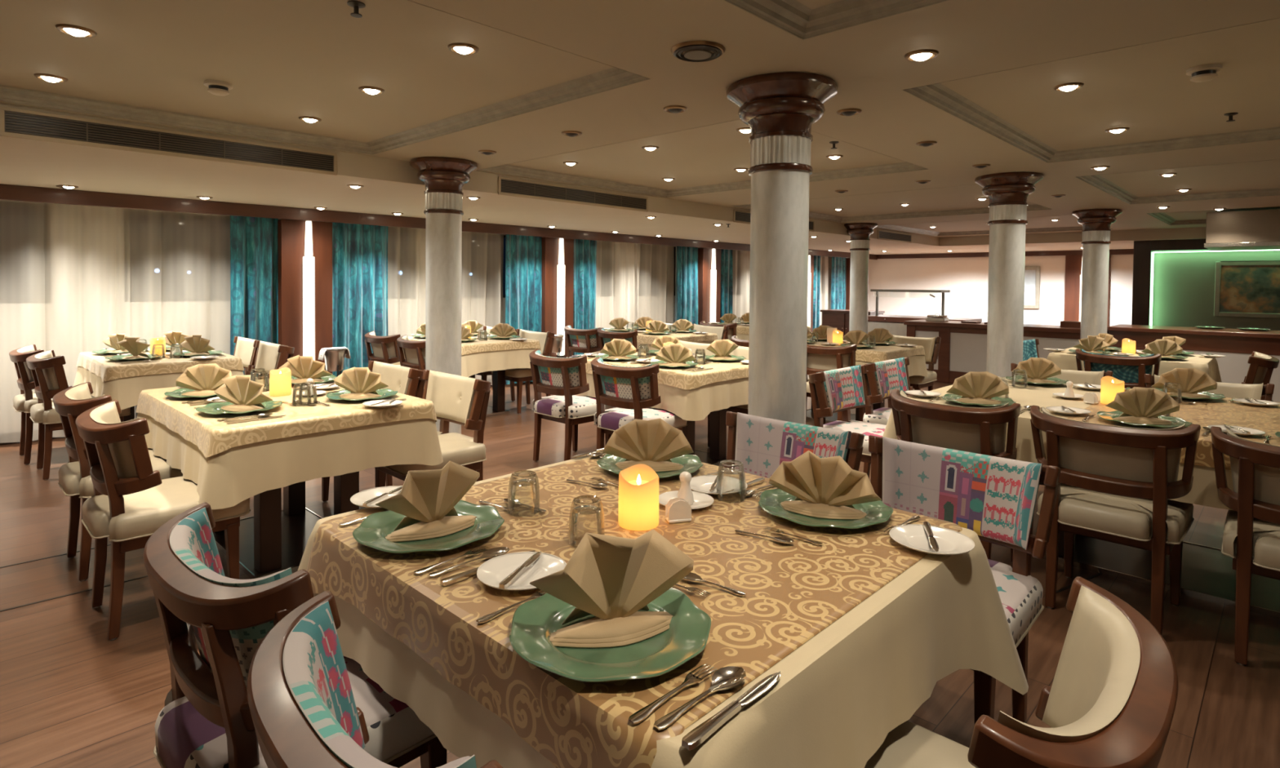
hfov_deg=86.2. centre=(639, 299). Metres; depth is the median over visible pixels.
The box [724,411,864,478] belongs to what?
dining chair
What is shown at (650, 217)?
recessed light
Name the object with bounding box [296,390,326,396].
saucer
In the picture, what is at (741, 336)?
tablecloth
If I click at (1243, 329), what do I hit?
serving dish
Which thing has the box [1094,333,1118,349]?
napkin
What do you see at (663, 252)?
sheer curtain
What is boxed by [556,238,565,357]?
wall lamp
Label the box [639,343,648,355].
tumbler
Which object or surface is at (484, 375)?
dining chair
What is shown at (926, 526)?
butter knife
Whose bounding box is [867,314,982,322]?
countertop
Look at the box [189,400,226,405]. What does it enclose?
table knife
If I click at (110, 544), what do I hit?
trim
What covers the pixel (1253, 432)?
plate
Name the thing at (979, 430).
dining chair
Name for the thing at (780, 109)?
column
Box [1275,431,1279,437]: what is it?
charger plate
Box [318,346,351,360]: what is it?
towel
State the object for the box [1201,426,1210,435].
soup spoon
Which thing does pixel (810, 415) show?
dining table
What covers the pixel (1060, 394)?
saucer
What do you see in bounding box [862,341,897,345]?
charger plate
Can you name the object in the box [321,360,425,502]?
dining chair
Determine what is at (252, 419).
table knife
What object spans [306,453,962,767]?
tablecloth
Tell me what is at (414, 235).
sheer curtain
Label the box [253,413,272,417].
bowl
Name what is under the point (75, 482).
dining chair
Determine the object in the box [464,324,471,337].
candle
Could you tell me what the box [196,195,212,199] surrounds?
recessed light
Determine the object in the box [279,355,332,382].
napkin
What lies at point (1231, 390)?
dining chair
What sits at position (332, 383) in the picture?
butter knife
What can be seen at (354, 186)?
recessed light
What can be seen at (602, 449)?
table knife
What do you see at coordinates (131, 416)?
dining table
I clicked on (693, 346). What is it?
dining chair
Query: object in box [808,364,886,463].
dining chair
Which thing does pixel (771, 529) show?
fork
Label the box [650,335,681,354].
napkin
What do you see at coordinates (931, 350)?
dining chair
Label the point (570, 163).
recessed light
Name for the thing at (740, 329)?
tablecloth
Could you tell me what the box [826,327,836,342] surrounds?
menu card
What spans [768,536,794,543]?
bowl
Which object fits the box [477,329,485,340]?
tumbler
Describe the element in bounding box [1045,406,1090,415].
plate
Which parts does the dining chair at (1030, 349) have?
rail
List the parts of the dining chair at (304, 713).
rail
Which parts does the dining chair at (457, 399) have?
leg, seat frame, seat, leg, backrest, rail, rail, leg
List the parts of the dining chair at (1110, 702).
seat, rail, backrest, rail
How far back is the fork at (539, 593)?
1.22 m
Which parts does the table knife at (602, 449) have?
blade, handle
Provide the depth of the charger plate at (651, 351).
5.72 m
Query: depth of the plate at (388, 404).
3.23 m
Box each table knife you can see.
[120,360,159,364]
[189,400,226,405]
[226,415,285,423]
[440,550,535,586]
[571,448,604,457]
[681,671,781,750]
[691,368,712,371]
[721,477,764,496]
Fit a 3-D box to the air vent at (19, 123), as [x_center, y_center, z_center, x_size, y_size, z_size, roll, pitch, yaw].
[-2.569,-0.881,3.930,0.012,0.145,1.640,2,2,44]
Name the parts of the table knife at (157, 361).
handle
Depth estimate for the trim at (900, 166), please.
5.71 m
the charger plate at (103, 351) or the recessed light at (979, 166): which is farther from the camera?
the charger plate at (103, 351)
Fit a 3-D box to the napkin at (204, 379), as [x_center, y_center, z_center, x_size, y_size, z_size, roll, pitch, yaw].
[-2.196,0.402,3.471,0.293,0.158,0.119,0,1,-11]
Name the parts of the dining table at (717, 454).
leg, plate, edge trim, leg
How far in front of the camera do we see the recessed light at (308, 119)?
3.85 m
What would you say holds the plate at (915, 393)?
on the tablecloth at (1204, 491)
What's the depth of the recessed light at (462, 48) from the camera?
2.65 m
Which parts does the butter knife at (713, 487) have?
blade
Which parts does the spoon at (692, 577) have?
handle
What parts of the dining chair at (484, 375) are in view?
seat frame, leg, backrest, leg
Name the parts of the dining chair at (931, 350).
backrest, seat frame, seat, rail, leg, rail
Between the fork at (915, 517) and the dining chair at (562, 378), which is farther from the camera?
the dining chair at (562, 378)
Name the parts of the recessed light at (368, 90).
bulb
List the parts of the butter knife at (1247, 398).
handle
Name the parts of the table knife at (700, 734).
handle, blade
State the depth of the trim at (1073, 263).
13.13 m
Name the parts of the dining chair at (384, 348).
leg, rail, backrest, rail, leg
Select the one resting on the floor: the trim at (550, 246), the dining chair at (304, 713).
the dining chair at (304, 713)
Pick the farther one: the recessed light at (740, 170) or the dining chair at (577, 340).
the dining chair at (577, 340)
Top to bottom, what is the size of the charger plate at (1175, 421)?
0.026 m
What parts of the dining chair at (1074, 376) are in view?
backrest, rail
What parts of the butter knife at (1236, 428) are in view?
handle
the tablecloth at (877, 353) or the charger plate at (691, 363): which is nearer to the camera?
the charger plate at (691, 363)
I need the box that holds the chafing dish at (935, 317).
[925,313,948,321]
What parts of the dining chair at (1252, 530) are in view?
leg, rail, rail, seat, backrest, seat frame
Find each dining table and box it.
[124,405,137,421]
[213,471,359,578]
[469,369,510,417]
[682,408,726,466]
[805,400,884,422]
[1041,530,1279,618]
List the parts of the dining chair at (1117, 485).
leg, leg, backrest, rail, rail, seat, seat frame, leg, leg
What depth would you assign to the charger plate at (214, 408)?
3.04 m
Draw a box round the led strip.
[1150,249,1279,325]
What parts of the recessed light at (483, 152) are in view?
bulb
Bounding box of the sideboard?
[820,309,884,340]
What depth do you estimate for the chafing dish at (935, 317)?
9.77 m
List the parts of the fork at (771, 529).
handle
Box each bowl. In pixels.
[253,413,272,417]
[477,546,509,560]
[503,498,521,505]
[588,483,607,488]
[682,572,705,583]
[707,666,746,693]
[737,489,756,496]
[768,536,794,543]
[1023,405,1031,408]
[1202,426,1210,431]
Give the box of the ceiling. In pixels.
[0,0,1279,237]
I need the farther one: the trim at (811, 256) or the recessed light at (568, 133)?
the trim at (811, 256)
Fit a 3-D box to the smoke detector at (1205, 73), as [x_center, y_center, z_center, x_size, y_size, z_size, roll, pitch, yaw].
[2.341,-0.934,2.840,0.116,0.052,0.116,2,2,44]
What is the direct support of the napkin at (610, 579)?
on the charger plate at (534, 620)
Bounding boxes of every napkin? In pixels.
[102,333,128,352]
[116,337,150,359]
[163,330,189,349]
[175,363,232,395]
[180,334,214,355]
[213,374,272,412]
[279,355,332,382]
[333,367,388,399]
[375,461,479,542]
[416,323,425,337]
[461,320,483,334]
[461,325,473,341]
[489,323,517,338]
[529,528,693,648]
[599,338,636,359]
[601,417,693,471]
[608,317,629,331]
[633,316,653,328]
[645,320,670,333]
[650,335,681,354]
[655,343,695,366]
[671,319,693,332]
[706,339,738,359]
[720,313,737,324]
[740,312,749,322]
[768,450,881,519]
[807,329,812,342]
[812,324,832,340]
[842,330,869,346]
[865,328,893,344]
[946,371,1008,404]
[1012,357,1061,383]
[1073,335,1110,353]
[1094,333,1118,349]
[1106,386,1180,424]
[1141,339,1182,358]
[1151,368,1217,398]
[1162,336,1186,353]
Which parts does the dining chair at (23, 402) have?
leg, leg, rail, rail, backrest, seat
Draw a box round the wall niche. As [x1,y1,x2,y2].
[1151,248,1279,330]
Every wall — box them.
[0,200,822,433]
[867,254,1133,326]
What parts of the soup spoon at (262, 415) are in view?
handle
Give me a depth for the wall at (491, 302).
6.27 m
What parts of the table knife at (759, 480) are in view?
handle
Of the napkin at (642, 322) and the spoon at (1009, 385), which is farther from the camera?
the napkin at (642, 322)
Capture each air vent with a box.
[0,106,337,175]
[497,176,648,212]
[733,209,814,231]
[877,230,911,243]
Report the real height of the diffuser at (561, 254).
0.345 m
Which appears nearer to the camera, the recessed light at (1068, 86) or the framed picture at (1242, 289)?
the recessed light at (1068, 86)
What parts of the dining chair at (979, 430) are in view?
leg, backrest, rail, rail, leg, leg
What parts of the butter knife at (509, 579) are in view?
handle, blade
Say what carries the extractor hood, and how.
attached to the ceiling
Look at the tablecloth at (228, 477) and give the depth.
2.96 m
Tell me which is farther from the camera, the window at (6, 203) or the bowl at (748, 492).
the window at (6, 203)
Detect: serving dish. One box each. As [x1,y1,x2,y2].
[1195,325,1226,329]
[1237,328,1271,331]
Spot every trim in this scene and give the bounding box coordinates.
[0,0,650,155]
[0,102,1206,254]
[0,183,877,259]
[0,378,506,445]
[0,543,111,568]
[0,575,147,612]
[277,218,332,373]
[479,119,928,197]
[541,237,573,357]
[697,248,720,324]
[724,0,949,39]
[733,184,1051,222]
[810,255,813,332]
[845,257,850,309]
[876,215,1112,235]
[877,248,1133,258]
[902,17,1279,163]
[1056,573,1102,593]
[1063,254,1111,326]
[1075,159,1279,204]
[1131,240,1153,325]
[1146,206,1274,225]
[1151,239,1210,251]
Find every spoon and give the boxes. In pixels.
[223,413,272,422]
[428,546,509,577]
[503,498,546,512]
[566,479,607,488]
[587,453,605,457]
[653,666,746,729]
[682,572,746,596]
[734,529,794,543]
[737,484,773,496]
[1008,385,1037,387]
[1020,405,1031,412]
[1176,401,1195,404]
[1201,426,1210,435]
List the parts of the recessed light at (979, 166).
bulb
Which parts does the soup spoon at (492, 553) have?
handle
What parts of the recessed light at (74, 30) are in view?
bulb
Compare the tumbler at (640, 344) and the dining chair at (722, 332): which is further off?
the dining chair at (722, 332)
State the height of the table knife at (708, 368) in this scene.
0.009 m
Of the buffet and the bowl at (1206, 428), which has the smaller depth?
the bowl at (1206, 428)
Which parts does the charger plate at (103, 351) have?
plate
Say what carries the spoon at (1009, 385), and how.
on the tablecloth at (1204, 491)
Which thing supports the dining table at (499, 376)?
on the floor
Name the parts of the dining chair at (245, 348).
rail, leg, backrest, rail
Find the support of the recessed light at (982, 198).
in the ceiling
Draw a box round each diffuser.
[304,221,312,256]
[556,264,564,355]
[558,238,564,264]
[711,248,715,269]
[808,255,810,272]
[1079,274,1081,321]
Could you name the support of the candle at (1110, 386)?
on the tablecloth at (1222, 411)
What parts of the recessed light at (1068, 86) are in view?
bulb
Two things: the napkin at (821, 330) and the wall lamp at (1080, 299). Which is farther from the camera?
the wall lamp at (1080, 299)
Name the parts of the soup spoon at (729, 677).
handle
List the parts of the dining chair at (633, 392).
leg, backrest, rail, rail, leg, seat, seat frame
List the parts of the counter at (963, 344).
post, panel, post, panel, panel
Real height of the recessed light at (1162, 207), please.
0.021 m
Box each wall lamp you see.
[302,221,315,359]
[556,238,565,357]
[710,248,716,322]
[807,255,811,327]
[1079,260,1082,321]
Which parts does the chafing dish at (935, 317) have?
lid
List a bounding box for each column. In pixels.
[408,156,477,434]
[726,71,838,424]
[844,222,878,341]
[974,172,1044,377]
[1071,208,1122,339]
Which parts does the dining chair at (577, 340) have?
leg, rail, backrest, rail, leg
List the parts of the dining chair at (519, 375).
seat, seat frame, leg, leg, backrest, rail, rail, leg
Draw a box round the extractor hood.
[1204,208,1279,250]
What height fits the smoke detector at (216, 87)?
0.052 m
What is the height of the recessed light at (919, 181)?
0.021 m
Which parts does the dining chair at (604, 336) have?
leg, rail, backrest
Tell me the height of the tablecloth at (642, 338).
0.106 m
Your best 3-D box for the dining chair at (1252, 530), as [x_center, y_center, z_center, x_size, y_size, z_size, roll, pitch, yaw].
[2.416,0.893,2.453,0.571,0.827,0.536,2,2,44]
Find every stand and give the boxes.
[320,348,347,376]
[551,334,564,357]
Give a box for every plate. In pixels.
[91,349,145,355]
[105,354,162,361]
[164,388,217,398]
[172,351,224,357]
[190,355,218,359]
[195,400,282,414]
[206,396,227,402]
[291,374,336,385]
[304,383,338,390]
[325,388,397,401]
[350,485,402,508]
[352,500,504,553]
[362,399,403,408]
[412,334,425,338]
[461,337,477,342]
[476,551,566,591]
[487,335,519,339]
[509,337,527,341]
[509,587,711,682]
[583,352,604,356]
[595,354,639,360]
[596,453,703,478]
[604,328,631,332]
[635,359,659,363]
[642,331,671,334]
[648,350,658,354]
[650,360,697,368]
[671,329,697,333]
[689,475,747,494]
[702,355,746,361]
[740,360,748,364]
[758,488,893,529]
[808,337,826,341]
[820,342,839,346]
[837,343,875,348]
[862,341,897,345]
[888,524,974,555]
[897,343,916,346]
[905,390,941,397]
[941,393,1016,407]
[1005,375,1068,385]
[1043,348,1066,351]
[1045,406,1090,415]
[1068,349,1112,354]
[1072,383,1100,390]
[1096,410,1192,428]
[1100,346,1121,351]
[1111,352,1133,355]
[1137,353,1188,359]
[1154,387,1226,400]
[1173,351,1194,355]
[1199,354,1226,357]
[1207,425,1265,435]
[1232,398,1279,406]
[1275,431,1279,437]
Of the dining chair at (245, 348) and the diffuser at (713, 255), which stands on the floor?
the dining chair at (245, 348)
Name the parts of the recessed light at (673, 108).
bulb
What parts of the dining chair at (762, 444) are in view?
rail, leg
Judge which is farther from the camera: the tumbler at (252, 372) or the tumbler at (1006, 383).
the tumbler at (252, 372)
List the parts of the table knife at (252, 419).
handle, blade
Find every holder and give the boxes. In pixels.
[665,497,691,523]
[1083,392,1098,404]
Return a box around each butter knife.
[211,398,222,401]
[315,382,334,386]
[362,486,402,506]
[370,398,395,405]
[498,551,541,588]
[709,475,717,492]
[923,521,938,551]
[1061,405,1075,413]
[1084,382,1097,387]
[1223,424,1250,434]
[1244,397,1266,404]
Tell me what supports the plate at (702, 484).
on the tablecloth at (794, 591)
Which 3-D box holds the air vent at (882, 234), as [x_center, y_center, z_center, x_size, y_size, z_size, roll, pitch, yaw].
[4.036,-0.990,10.806,0.012,0.145,1.250,2,2,44]
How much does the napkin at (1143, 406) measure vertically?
0.155 m
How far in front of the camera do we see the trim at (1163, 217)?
9.10 m
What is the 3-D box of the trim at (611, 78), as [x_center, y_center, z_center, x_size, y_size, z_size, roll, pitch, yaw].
[-2.010,-0.962,2.575,2.574,0.059,3.254,2,2,44]
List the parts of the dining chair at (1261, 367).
backrest, rail, leg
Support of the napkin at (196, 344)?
on the charger plate at (211, 353)
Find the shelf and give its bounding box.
[870,288,950,293]
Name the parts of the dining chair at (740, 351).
leg, seat frame, backrest, seat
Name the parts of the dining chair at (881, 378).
leg, seat, rail, backrest, leg, rail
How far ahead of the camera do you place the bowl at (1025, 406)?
3.30 m
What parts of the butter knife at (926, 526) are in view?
handle, blade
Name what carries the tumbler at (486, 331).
on the tablecloth at (491, 344)
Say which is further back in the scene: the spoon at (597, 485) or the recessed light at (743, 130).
the recessed light at (743, 130)
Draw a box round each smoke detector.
[204,80,232,96]
[1186,63,1222,82]
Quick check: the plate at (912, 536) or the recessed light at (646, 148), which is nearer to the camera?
the plate at (912, 536)
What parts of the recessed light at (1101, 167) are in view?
bulb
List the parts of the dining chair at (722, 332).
rail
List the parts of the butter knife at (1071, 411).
handle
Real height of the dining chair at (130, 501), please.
0.827 m
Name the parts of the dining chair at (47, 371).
leg, leg, rail, backrest, rail, seat, seat frame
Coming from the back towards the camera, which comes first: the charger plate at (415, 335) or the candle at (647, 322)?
the candle at (647, 322)
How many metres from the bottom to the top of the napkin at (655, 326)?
0.158 m
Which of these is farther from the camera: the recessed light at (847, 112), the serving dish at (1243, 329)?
the serving dish at (1243, 329)
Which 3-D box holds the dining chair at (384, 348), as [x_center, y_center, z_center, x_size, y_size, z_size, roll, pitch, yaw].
[-2.444,0.740,6.868,0.571,0.827,0.536,2,2,44]
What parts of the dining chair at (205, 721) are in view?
leg, rail, rail, leg, backrest, seat, seat frame, leg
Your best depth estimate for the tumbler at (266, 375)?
3.61 m
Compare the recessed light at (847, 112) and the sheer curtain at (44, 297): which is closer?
the recessed light at (847, 112)
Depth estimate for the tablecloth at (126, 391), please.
4.71 m
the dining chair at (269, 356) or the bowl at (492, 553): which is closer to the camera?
the bowl at (492, 553)
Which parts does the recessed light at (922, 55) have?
bulb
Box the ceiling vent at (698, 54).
[670,40,724,62]
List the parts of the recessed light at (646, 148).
bulb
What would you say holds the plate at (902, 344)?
on the tablecloth at (877, 353)
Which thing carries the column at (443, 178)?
on the floor
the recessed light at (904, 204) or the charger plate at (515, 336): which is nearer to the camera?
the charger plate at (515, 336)
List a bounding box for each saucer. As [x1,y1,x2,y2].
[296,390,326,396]
[658,490,714,509]
[1052,392,1084,399]
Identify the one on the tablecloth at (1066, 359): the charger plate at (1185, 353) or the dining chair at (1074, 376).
the charger plate at (1185, 353)
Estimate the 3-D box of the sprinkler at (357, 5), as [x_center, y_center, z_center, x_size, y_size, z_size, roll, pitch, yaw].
[-0.936,-0.955,2.257,0.056,0.040,0.056,2,2,44]
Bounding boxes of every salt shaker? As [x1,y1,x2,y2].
[173,343,180,353]
[304,377,313,395]
[676,471,693,505]
[1063,381,1074,397]
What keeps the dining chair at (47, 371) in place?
on the floor
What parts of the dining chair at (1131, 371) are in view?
leg, rail, rail, leg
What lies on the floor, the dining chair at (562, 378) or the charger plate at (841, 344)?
the dining chair at (562, 378)
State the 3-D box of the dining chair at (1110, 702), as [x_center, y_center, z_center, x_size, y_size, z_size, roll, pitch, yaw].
[0.510,0.908,1.099,0.536,0.827,0.571,2,2,43]
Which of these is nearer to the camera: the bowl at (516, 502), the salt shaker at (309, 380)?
the bowl at (516, 502)
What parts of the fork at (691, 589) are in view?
handle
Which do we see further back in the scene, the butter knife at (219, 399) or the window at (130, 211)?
the window at (130, 211)
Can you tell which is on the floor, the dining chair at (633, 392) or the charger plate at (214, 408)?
the dining chair at (633, 392)
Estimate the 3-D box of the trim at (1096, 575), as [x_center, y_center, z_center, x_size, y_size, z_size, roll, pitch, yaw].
[2.232,1.284,3.250,1.087,0.002,0.012,0,2,-31]
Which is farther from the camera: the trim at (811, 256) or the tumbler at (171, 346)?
the trim at (811, 256)
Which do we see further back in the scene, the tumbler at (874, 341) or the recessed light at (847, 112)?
the tumbler at (874, 341)
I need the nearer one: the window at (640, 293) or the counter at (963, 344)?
the counter at (963, 344)
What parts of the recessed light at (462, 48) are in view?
bulb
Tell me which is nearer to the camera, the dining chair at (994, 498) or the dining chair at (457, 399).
the dining chair at (994, 498)
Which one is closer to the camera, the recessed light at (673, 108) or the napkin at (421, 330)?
the recessed light at (673, 108)
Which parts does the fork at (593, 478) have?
handle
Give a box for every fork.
[182,399,207,403]
[217,413,261,421]
[337,509,389,526]
[413,546,490,574]
[475,590,546,623]
[479,500,519,512]
[589,477,618,486]
[628,663,717,724]
[674,583,711,598]
[751,488,778,498]
[763,527,822,545]
[883,515,919,533]
[928,395,941,401]
[1082,413,1095,421]
[1262,435,1271,444]
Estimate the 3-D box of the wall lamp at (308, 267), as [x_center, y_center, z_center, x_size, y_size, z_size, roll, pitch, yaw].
[-3.297,0.035,6.814,0.070,1.625,0.100,2,2,44]
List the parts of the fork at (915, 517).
handle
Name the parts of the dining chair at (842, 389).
leg, rail, backrest, rail, leg, seat, seat frame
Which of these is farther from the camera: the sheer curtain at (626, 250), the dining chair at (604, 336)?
the sheer curtain at (626, 250)
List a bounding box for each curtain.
[0,200,128,443]
[128,208,230,418]
[230,215,278,376]
[332,222,387,377]
[387,226,425,336]
[462,231,503,385]
[505,234,542,384]
[573,239,596,355]
[595,240,635,328]
[636,243,674,324]
[675,246,697,329]
[720,248,733,322]
[732,249,750,322]
[813,255,821,337]
[819,256,831,325]
[831,257,846,309]
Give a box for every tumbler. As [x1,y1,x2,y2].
[138,339,147,351]
[151,344,164,358]
[169,344,182,358]
[249,368,266,386]
[252,371,269,391]
[292,382,311,406]
[297,382,317,404]
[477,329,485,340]
[479,330,487,340]
[507,470,540,515]
[568,495,604,547]
[631,322,638,330]
[637,344,648,358]
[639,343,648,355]
[670,324,676,333]
[693,350,705,364]
[695,349,706,362]
[715,459,746,502]
[809,332,817,342]
[866,335,875,346]
[1001,379,1008,398]
[1011,369,1027,387]
[1162,382,1182,403]
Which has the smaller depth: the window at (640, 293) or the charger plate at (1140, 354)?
the charger plate at (1140, 354)
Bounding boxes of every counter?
[903,319,1109,383]
[1106,324,1279,402]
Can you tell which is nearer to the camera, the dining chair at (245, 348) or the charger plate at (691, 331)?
the dining chair at (245, 348)
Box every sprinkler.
[346,0,365,17]
[829,141,839,149]
[1223,112,1238,122]
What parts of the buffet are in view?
shelf post, shelf post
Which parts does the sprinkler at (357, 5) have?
stem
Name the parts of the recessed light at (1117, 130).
bulb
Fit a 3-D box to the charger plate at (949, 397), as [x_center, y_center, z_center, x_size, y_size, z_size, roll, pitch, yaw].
[1.696,0.509,3.430,0.336,0.026,0.334,2,2,44]
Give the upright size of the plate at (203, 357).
0.017 m
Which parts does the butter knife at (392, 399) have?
handle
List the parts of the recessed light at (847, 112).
bulb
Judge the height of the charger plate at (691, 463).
0.026 m
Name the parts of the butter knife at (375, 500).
handle, blade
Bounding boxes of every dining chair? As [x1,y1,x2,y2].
[8,344,93,465]
[26,349,130,479]
[52,382,182,581]
[75,400,250,640]
[142,502,447,767]
[233,336,262,379]
[246,590,502,767]
[251,340,294,377]
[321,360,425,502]
[364,330,400,365]
[374,369,491,487]
[396,334,425,398]
[475,325,517,401]
[491,328,554,413]
[528,349,615,462]
[564,324,600,357]
[591,356,687,453]
[597,328,637,353]
[665,323,677,329]
[680,340,715,355]
[691,324,728,339]
[699,320,737,341]
[707,346,748,448]
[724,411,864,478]
[731,335,749,346]
[805,344,864,424]
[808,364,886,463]
[862,356,913,479]
[864,576,1177,767]
[868,435,1060,724]
[887,334,941,391]
[890,389,1020,562]
[1010,363,1113,385]
[1022,338,1039,360]
[1030,405,1200,635]
[1075,348,1161,388]
[1144,373,1274,401]
[1210,426,1279,665]
[1241,351,1279,401]
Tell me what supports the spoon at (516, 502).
on the tablecloth at (794, 591)
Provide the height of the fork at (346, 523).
0.008 m
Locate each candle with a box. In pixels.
[150,336,165,355]
[269,367,291,396]
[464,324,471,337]
[617,463,658,530]
[645,320,652,331]
[662,342,673,346]
[832,329,843,344]
[1100,376,1124,404]
[1121,337,1135,354]
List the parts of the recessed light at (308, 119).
bulb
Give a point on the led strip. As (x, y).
(1153, 255)
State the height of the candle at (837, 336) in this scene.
0.135 m
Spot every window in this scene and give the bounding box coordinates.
[0,200,46,303]
[124,209,228,302]
[387,227,408,298]
[461,233,506,297]
[604,253,609,296]
[638,244,675,296]
[821,262,822,293]
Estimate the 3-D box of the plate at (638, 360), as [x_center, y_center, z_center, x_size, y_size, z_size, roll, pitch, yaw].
[0.058,0.459,5.055,0.178,0.017,0.178,2,2,44]
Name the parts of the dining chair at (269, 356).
backrest, rail, leg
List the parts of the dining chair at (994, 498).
backrest, rail, seat frame, leg, rail, seat, leg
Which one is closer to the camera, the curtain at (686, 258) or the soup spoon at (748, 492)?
the soup spoon at (748, 492)
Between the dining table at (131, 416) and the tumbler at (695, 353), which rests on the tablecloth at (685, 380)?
the tumbler at (695, 353)
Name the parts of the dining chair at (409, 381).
leg, leg, backrest, rail, leg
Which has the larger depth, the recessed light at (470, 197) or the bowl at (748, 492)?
the recessed light at (470, 197)
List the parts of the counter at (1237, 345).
rail, panel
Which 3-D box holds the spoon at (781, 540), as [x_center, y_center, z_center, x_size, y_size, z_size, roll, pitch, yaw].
[0.287,0.548,1.584,0.145,0.008,0.033,1,2,34]
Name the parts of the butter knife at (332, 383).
handle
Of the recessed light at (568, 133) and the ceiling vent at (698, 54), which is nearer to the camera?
the ceiling vent at (698, 54)
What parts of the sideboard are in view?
door, door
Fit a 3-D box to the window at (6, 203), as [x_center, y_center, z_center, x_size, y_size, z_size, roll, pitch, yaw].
[-5.221,-0.376,5.411,0.060,0.820,0.840,2,2,44]
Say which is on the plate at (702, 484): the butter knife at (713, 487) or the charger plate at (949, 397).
the butter knife at (713, 487)
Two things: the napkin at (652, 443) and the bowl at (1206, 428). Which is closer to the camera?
the napkin at (652, 443)
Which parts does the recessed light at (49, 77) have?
bulb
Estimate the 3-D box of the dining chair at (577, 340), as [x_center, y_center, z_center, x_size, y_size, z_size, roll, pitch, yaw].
[-0.580,0.727,8.087,0.571,0.827,0.536,2,2,44]
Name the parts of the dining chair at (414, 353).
leg, rail, backrest, rail, leg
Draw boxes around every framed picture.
[1023,266,1039,308]
[1213,260,1279,318]
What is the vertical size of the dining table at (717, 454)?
0.740 m
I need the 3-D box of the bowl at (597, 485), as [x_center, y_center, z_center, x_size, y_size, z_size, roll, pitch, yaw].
[-0.121,0.535,1.965,0.061,0.008,0.033,1,2,34]
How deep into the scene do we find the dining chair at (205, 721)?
1.29 m
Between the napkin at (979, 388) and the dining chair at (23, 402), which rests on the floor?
the dining chair at (23, 402)
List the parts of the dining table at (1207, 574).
leg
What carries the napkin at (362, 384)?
on the charger plate at (384, 393)
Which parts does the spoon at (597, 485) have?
handle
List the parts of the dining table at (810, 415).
edge trim, plate, leg, leg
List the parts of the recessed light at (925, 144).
bulb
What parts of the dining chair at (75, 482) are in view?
leg, rail, leg, rail, backrest, seat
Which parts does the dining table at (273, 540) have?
plate, leg, edge trim, leg, leg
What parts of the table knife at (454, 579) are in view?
handle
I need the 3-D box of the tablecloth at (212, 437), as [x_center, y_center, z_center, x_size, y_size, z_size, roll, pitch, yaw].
[-1.826,0.546,3.489,1.420,0.112,0.995,2,2,44]
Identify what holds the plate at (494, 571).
on the tablecloth at (794, 591)
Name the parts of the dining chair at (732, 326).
rail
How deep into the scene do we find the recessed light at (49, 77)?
3.09 m
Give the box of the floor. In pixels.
[0,374,1279,767]
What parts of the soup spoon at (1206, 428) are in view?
handle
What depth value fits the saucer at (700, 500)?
1.85 m
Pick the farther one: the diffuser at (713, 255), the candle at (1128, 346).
the diffuser at (713, 255)
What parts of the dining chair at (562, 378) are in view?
leg, rail, backrest, rail, leg, seat frame, seat, leg, leg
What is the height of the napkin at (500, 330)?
0.158 m
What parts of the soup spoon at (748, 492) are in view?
handle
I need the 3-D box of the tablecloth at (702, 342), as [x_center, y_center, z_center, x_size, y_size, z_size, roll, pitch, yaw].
[0.135,0.543,8.233,1.443,0.296,0.974,2,2,44]
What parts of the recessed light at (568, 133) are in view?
bulb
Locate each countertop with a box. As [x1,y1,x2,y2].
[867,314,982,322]
[903,319,1109,333]
[1106,324,1279,338]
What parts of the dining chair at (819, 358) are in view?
leg, seat, rail, backrest, rail, leg, leg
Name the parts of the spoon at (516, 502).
handle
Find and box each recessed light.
[33,73,68,82]
[55,23,97,37]
[58,184,78,188]
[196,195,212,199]
[298,115,321,123]
[314,206,327,209]
[346,184,364,188]
[358,86,385,94]
[391,212,403,215]
[447,42,479,54]
[466,196,480,199]
[478,150,497,155]
[561,130,582,137]
[563,161,578,165]
[641,146,659,151]
[644,216,656,218]
[662,105,687,113]
[662,177,675,181]
[733,168,748,172]
[735,127,751,133]
[826,155,843,159]
[835,190,848,193]
[836,108,862,115]
[899,203,910,205]
[903,48,938,61]
[915,141,937,146]
[915,180,930,183]
[972,164,990,168]
[975,197,988,200]
[1050,194,1065,197]
[1053,82,1084,91]
[1090,165,1110,170]
[1104,127,1129,133]
[1155,206,1169,208]
[1158,173,1177,177]
[1175,188,1191,191]
[1212,208,1226,210]
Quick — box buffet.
[867,288,982,336]
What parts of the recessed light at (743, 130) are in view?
bulb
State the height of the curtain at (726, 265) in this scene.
1.955 m
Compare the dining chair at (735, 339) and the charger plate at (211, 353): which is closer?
the charger plate at (211, 353)
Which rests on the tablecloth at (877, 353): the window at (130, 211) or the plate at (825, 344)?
the plate at (825, 344)
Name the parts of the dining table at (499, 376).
plate, edge trim, leg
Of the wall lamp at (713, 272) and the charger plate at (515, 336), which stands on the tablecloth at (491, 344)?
the charger plate at (515, 336)
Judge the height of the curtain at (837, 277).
1.955 m
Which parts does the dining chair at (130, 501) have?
leg, leg, rail, backrest, rail, seat, seat frame, leg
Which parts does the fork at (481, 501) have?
handle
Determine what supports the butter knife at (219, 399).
on the plate at (216, 397)
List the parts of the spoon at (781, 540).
handle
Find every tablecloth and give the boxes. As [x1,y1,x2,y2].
[73,366,244,409]
[76,348,244,382]
[136,379,436,457]
[137,413,443,509]
[297,452,1028,767]
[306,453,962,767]
[392,348,540,377]
[407,336,540,355]
[575,373,748,421]
[585,351,748,390]
[591,341,713,353]
[604,328,718,344]
[736,322,810,334]
[736,333,749,340]
[807,338,924,362]
[855,355,928,377]
[882,377,1234,511]
[1047,346,1222,382]
[1067,388,1279,470]

